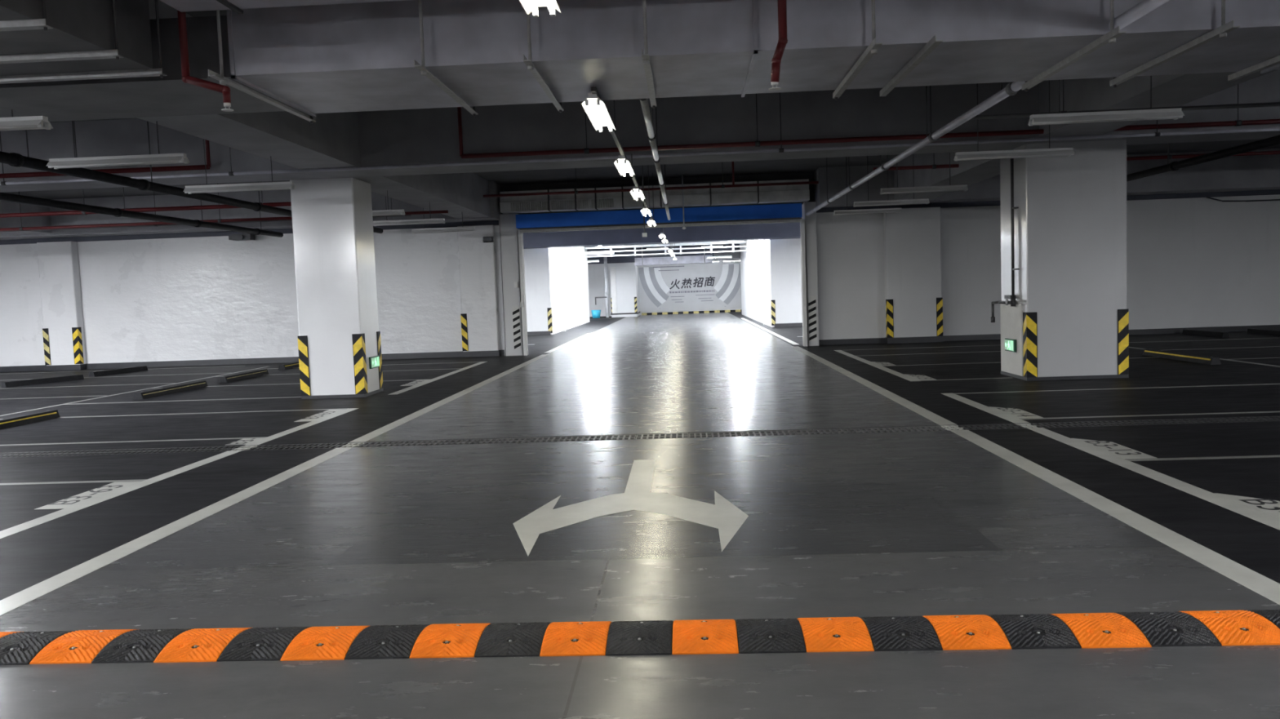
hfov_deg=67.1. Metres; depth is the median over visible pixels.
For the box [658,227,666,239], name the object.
ceiling lamp
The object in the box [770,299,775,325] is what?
guard
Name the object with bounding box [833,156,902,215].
tube light
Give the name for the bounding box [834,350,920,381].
parking line
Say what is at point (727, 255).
ceiling lamp
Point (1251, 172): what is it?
ceiling beam
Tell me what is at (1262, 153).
pipe
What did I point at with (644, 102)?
pipe
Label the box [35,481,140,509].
bay number
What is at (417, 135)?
ceiling beam
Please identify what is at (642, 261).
air duct
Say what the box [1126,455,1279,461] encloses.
bay line
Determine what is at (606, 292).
pipe
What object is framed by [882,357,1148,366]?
bay line
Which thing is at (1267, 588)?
lane edge line
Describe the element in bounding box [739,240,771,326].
wall
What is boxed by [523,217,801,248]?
ceiling beam
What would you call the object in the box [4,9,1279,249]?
ceiling
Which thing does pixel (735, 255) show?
air duct
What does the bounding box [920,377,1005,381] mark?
bay line
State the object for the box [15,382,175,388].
bay line
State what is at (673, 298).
print
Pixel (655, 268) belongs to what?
print
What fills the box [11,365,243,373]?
bay line
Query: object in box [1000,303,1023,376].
panel
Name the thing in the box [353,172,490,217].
ceiling beam
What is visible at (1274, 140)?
drain pipe
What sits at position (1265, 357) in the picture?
bay line
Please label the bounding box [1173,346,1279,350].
bay line
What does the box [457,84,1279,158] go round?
pipe
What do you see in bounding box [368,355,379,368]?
exit sign
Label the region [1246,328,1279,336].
wheel stop
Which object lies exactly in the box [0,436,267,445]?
bay line
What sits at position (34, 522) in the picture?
parking line
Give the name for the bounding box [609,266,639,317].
column
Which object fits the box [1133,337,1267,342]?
bay line
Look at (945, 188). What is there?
tube light
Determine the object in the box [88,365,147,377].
wheel stop
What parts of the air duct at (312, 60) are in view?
hanger rod, hanger rod, hanger rod, hanger rod, hanger rod, hanger rod, hanger rod, hanger rod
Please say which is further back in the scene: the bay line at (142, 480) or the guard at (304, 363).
the guard at (304, 363)
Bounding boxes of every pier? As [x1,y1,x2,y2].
[498,213,528,355]
[800,201,819,346]
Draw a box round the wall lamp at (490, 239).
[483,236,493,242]
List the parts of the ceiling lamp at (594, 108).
hanger rod, lighting trunking, ceiling lamp, ceiling lamp, hanger rod, ceiling lamp, hanger rod, ceiling lamp, hanger rod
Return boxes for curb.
[641,309,742,315]
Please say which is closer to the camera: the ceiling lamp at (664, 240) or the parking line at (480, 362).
the parking line at (480, 362)
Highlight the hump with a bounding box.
[0,609,1279,665]
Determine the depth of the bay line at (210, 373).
19.86 m
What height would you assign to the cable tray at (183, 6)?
0.785 m
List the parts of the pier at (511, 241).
striped guard, guide rail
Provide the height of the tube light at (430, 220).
1.142 m
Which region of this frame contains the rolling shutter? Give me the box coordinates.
[515,203,802,232]
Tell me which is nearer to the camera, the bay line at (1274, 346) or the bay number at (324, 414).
the bay number at (324, 414)
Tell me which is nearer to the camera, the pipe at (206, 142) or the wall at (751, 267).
the pipe at (206, 142)
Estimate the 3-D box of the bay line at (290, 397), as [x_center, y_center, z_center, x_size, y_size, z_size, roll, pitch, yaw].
[-6.720,0.605,14.201,3.580,0.001,0.076,-2,4,3]
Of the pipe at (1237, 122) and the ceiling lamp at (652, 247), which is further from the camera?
the ceiling lamp at (652, 247)
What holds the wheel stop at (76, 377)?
on the floor
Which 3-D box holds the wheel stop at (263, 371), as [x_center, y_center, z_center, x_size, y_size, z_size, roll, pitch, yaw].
[-7.449,0.298,18.202,0.150,0.106,1.750,-2,4,3]
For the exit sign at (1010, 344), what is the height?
0.170 m
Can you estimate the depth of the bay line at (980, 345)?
19.88 m
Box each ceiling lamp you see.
[519,0,561,17]
[581,86,656,226]
[586,257,599,262]
[646,247,668,248]
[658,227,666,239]
[662,227,668,243]
[701,244,723,247]
[706,253,732,258]
[723,259,740,261]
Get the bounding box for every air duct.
[0,0,167,84]
[0,0,1279,124]
[499,178,809,213]
[634,244,712,266]
[714,251,740,259]
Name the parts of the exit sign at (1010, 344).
lit panel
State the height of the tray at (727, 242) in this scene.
0.080 m
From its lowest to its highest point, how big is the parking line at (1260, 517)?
0.001 m
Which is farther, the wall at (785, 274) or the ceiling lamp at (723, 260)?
the ceiling lamp at (723, 260)
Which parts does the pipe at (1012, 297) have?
arm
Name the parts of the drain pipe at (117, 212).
hanger rod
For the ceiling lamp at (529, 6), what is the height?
1.172 m
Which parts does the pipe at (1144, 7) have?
hanger rod, hanger rod, hanger rod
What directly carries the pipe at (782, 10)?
hanging from the ceiling
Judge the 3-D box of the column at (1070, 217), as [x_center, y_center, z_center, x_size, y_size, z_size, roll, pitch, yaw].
[5.744,-1.322,13.166,1.314,3.100,1.074,-2,4,3]
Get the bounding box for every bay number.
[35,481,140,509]
[226,438,262,444]
[293,408,346,422]
[400,379,429,386]
[871,361,896,365]
[904,373,935,380]
[988,406,1043,418]
[1071,438,1155,459]
[1213,493,1279,518]
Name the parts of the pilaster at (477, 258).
corner guard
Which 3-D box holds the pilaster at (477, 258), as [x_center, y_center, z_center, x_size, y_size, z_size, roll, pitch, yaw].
[-3.703,-1.561,22.155,0.846,2.990,0.164,-2,4,3]
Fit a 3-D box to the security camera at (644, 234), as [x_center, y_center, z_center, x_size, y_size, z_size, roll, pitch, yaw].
[0.080,-3.365,21.207,0.100,1.330,0.210,-2,4,3]
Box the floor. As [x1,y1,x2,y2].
[0,311,1279,718]
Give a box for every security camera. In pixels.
[228,232,254,240]
[642,184,647,237]
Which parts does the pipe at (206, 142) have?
hanger rod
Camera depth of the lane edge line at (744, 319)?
28.29 m
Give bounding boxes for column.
[289,177,383,399]
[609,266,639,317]
[1000,139,1128,381]
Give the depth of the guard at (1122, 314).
12.68 m
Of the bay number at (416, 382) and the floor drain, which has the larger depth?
the bay number at (416, 382)
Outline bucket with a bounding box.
[591,310,600,318]
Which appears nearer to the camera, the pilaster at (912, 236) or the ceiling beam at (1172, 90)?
the ceiling beam at (1172, 90)
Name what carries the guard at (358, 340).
attached to the column at (333, 235)
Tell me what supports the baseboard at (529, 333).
attached to the wall at (536, 260)
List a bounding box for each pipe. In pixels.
[0,92,1279,185]
[0,120,210,177]
[0,121,382,233]
[0,181,291,217]
[0,182,448,231]
[0,183,283,237]
[0,191,410,232]
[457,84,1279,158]
[483,161,818,197]
[595,257,608,317]
[639,97,670,220]
[805,0,1168,216]
[872,142,1279,170]
[969,79,1279,119]
[991,149,1019,322]
[1126,134,1279,181]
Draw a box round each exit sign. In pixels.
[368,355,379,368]
[1004,337,1016,352]
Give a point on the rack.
(611, 251)
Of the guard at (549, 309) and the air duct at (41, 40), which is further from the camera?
the guard at (549, 309)
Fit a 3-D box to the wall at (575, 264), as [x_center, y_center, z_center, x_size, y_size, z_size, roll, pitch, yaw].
[-2.911,-3.268,39.541,0.300,3.900,13.000,-2,4,3]
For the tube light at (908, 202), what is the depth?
17.02 m
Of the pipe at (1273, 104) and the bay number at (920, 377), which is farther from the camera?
the bay number at (920, 377)
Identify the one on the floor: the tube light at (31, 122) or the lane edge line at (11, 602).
the lane edge line at (11, 602)
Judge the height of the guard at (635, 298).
0.860 m
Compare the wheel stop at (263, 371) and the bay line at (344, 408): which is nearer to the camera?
the bay line at (344, 408)
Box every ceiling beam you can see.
[0,69,1279,192]
[0,181,501,239]
[0,200,51,234]
[137,0,360,168]
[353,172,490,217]
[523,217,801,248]
[813,148,1279,207]
[893,150,999,199]
[1039,70,1274,137]
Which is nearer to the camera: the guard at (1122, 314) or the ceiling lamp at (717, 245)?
the guard at (1122, 314)
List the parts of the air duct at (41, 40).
hanger rod, hanger rod, hanger rod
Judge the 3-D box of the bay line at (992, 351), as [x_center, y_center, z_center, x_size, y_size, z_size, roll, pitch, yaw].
[6.578,-0.149,18.155,5.000,0.001,0.076,-2,4,3]
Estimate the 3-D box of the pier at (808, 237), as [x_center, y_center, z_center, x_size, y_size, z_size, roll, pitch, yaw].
[3.822,-1.929,21.912,0.350,3.220,0.610,-2,4,3]
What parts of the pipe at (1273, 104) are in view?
hanger rod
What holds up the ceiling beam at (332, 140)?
attached to the ceiling
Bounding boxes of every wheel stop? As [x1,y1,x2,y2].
[0,374,84,387]
[0,409,59,429]
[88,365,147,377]
[133,380,207,399]
[218,368,268,382]
[278,361,299,369]
[1142,348,1221,364]
[1182,329,1229,337]
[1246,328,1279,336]
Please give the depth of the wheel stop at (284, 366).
20.42 m
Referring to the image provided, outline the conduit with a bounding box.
[1206,196,1279,201]
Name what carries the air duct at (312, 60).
hanging from the ceiling
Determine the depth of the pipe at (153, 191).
20.22 m
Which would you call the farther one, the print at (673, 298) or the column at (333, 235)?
the print at (673, 298)
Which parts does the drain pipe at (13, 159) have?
hanger rod, hanger rod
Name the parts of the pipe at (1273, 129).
hanger rod, hanger rod, hanger rod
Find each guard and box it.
[297,335,311,395]
[351,333,368,394]
[376,331,383,389]
[546,307,552,333]
[634,297,637,312]
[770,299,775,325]
[1022,311,1037,377]
[1117,308,1128,374]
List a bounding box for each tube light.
[0,109,53,131]
[45,120,189,168]
[183,138,296,194]
[372,190,405,216]
[373,195,445,226]
[411,208,475,233]
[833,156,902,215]
[853,154,929,207]
[880,152,968,194]
[953,80,1075,160]
[1027,75,1184,125]
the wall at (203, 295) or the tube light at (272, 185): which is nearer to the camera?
the tube light at (272, 185)
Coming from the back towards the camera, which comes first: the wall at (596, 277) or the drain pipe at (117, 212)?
the wall at (596, 277)
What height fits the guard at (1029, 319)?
0.860 m
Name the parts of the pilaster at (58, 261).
corner guard, corner guard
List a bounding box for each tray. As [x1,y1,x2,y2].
[160,0,412,13]
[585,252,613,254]
[682,240,743,244]
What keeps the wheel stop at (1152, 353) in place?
on the floor
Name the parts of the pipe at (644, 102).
hanger rod, hanger rod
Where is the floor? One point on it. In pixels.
(927, 522)
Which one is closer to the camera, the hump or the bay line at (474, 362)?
the hump
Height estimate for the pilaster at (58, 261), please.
2.990 m
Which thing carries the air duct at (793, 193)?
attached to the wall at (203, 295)
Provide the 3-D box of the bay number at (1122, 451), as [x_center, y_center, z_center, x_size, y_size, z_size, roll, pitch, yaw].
[3.714,0.695,7.613,0.240,0.002,0.990,-2,4,3]
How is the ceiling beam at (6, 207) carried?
attached to the ceiling
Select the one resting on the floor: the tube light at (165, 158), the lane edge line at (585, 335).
the lane edge line at (585, 335)
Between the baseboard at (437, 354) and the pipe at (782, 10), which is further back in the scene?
the baseboard at (437, 354)
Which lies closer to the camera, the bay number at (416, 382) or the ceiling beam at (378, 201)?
the bay number at (416, 382)
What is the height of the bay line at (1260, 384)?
0.001 m
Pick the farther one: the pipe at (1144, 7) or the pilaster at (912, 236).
the pilaster at (912, 236)
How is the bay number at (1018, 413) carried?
on the floor
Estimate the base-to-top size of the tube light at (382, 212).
1.142 m
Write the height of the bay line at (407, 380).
0.001 m
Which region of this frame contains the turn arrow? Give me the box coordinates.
[512,459,748,555]
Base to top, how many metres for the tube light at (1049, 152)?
1.142 m
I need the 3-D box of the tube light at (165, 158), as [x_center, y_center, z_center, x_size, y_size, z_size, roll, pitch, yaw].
[-4.950,-2.402,9.086,1.300,1.142,0.170,-2,4,3]
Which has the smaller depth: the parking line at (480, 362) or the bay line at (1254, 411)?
the bay line at (1254, 411)
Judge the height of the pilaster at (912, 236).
2.990 m
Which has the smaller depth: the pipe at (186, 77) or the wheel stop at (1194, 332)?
the pipe at (186, 77)
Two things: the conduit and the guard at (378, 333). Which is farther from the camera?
the conduit
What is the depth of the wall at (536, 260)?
32.86 m
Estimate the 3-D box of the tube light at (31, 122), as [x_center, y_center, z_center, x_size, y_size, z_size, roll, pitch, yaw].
[-5.069,-2.261,7.145,1.300,1.142,0.170,-2,4,3]
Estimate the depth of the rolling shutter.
21.53 m
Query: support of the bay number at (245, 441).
on the floor
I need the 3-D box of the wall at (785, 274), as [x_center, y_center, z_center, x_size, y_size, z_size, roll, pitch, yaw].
[7.928,-3.154,32.404,7.080,3.900,0.250,-2,4,3]
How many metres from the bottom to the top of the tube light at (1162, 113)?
1.142 m
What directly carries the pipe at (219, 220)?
hanging from the ceiling
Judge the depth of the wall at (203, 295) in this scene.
22.23 m
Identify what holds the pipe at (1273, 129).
hanging from the ceiling
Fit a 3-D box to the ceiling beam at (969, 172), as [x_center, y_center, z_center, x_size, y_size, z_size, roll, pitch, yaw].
[5.709,-3.553,16.946,0.800,0.780,7.800,-2,4,3]
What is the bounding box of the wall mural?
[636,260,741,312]
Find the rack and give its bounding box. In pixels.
[584,240,746,257]
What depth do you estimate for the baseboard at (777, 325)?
32.51 m
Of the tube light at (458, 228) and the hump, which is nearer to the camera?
the hump
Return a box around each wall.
[0,172,1279,366]
[523,248,552,334]
[549,246,590,334]
[586,244,740,316]
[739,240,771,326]
[768,238,802,327]
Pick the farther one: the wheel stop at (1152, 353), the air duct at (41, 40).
the wheel stop at (1152, 353)
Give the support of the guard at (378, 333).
attached to the column at (333, 235)
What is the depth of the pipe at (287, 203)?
16.13 m
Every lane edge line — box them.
[0,354,548,615]
[545,333,591,352]
[741,318,798,344]
[792,346,1279,604]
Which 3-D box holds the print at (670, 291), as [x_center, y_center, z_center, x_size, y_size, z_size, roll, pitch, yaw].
[3.002,-3.921,55.731,2.593,0.110,0.016,-2,4,3]
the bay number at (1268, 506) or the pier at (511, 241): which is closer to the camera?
the bay number at (1268, 506)
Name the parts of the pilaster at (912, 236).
corner guard, corner guard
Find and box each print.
[653,266,684,271]
[669,289,714,293]
[670,294,713,302]
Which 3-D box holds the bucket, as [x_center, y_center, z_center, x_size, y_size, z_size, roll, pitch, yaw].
[-2.397,-2.485,52.822,0.561,0.440,0.540,-2,4,3]
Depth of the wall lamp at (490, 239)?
21.93 m
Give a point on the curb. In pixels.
(736, 310)
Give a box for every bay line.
[0,408,348,419]
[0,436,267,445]
[0,479,146,485]
[4,395,96,399]
[8,373,217,380]
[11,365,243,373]
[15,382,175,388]
[64,396,301,404]
[152,379,420,388]
[214,368,462,377]
[254,361,479,369]
[855,345,990,350]
[865,351,1000,355]
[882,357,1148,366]
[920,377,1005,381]
[954,383,1279,394]
[1020,411,1279,419]
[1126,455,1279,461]
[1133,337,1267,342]
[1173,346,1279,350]
[1239,357,1279,359]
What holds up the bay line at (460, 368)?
on the floor
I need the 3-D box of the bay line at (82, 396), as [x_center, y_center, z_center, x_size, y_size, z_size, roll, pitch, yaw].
[-13.144,0.729,15.709,9.200,0.001,0.060,-2,4,3]
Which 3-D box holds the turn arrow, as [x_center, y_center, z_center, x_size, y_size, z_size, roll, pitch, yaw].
[-0.027,0.913,6.420,1.410,0.001,2.800,-2,4,3]
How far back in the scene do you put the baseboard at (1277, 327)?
21.59 m
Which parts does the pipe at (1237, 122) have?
hanger rod, hanger rod, hanger rod, hanger rod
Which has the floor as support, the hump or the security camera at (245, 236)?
the hump
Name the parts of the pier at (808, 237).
guide rail, striped guard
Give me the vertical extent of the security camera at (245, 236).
0.230 m
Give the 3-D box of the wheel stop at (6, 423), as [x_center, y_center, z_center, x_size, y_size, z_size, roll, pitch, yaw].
[-7.652,0.771,11.571,0.150,0.106,1.950,-2,4,3]
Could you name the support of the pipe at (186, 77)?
hanging from the ceiling
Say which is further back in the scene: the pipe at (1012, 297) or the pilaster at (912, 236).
the pilaster at (912, 236)
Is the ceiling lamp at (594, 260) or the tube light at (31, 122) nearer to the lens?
the tube light at (31, 122)
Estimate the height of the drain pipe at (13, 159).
1.006 m
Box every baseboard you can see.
[0,350,504,372]
[527,331,550,335]
[774,322,802,327]
[818,324,1279,345]
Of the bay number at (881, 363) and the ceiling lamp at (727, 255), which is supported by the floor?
the bay number at (881, 363)
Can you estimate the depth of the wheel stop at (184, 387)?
15.44 m
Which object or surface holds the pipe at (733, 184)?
hanging from the ceiling
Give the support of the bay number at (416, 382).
on the floor
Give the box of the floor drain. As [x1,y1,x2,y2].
[0,416,1279,457]
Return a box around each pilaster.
[36,241,86,371]
[457,225,500,357]
[883,207,942,343]
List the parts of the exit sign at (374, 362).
lit panel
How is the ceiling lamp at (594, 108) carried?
hanging from the ceiling
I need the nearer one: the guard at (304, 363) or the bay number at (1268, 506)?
the bay number at (1268, 506)
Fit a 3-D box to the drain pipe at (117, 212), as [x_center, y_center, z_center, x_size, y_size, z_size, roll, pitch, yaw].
[-8.296,-2.719,14.687,0.131,1.006,13.500,-2,4,3]
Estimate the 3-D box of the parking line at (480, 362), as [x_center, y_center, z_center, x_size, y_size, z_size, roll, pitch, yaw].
[-3.440,0.276,17.214,0.140,0.001,6.450,-2,4,3]

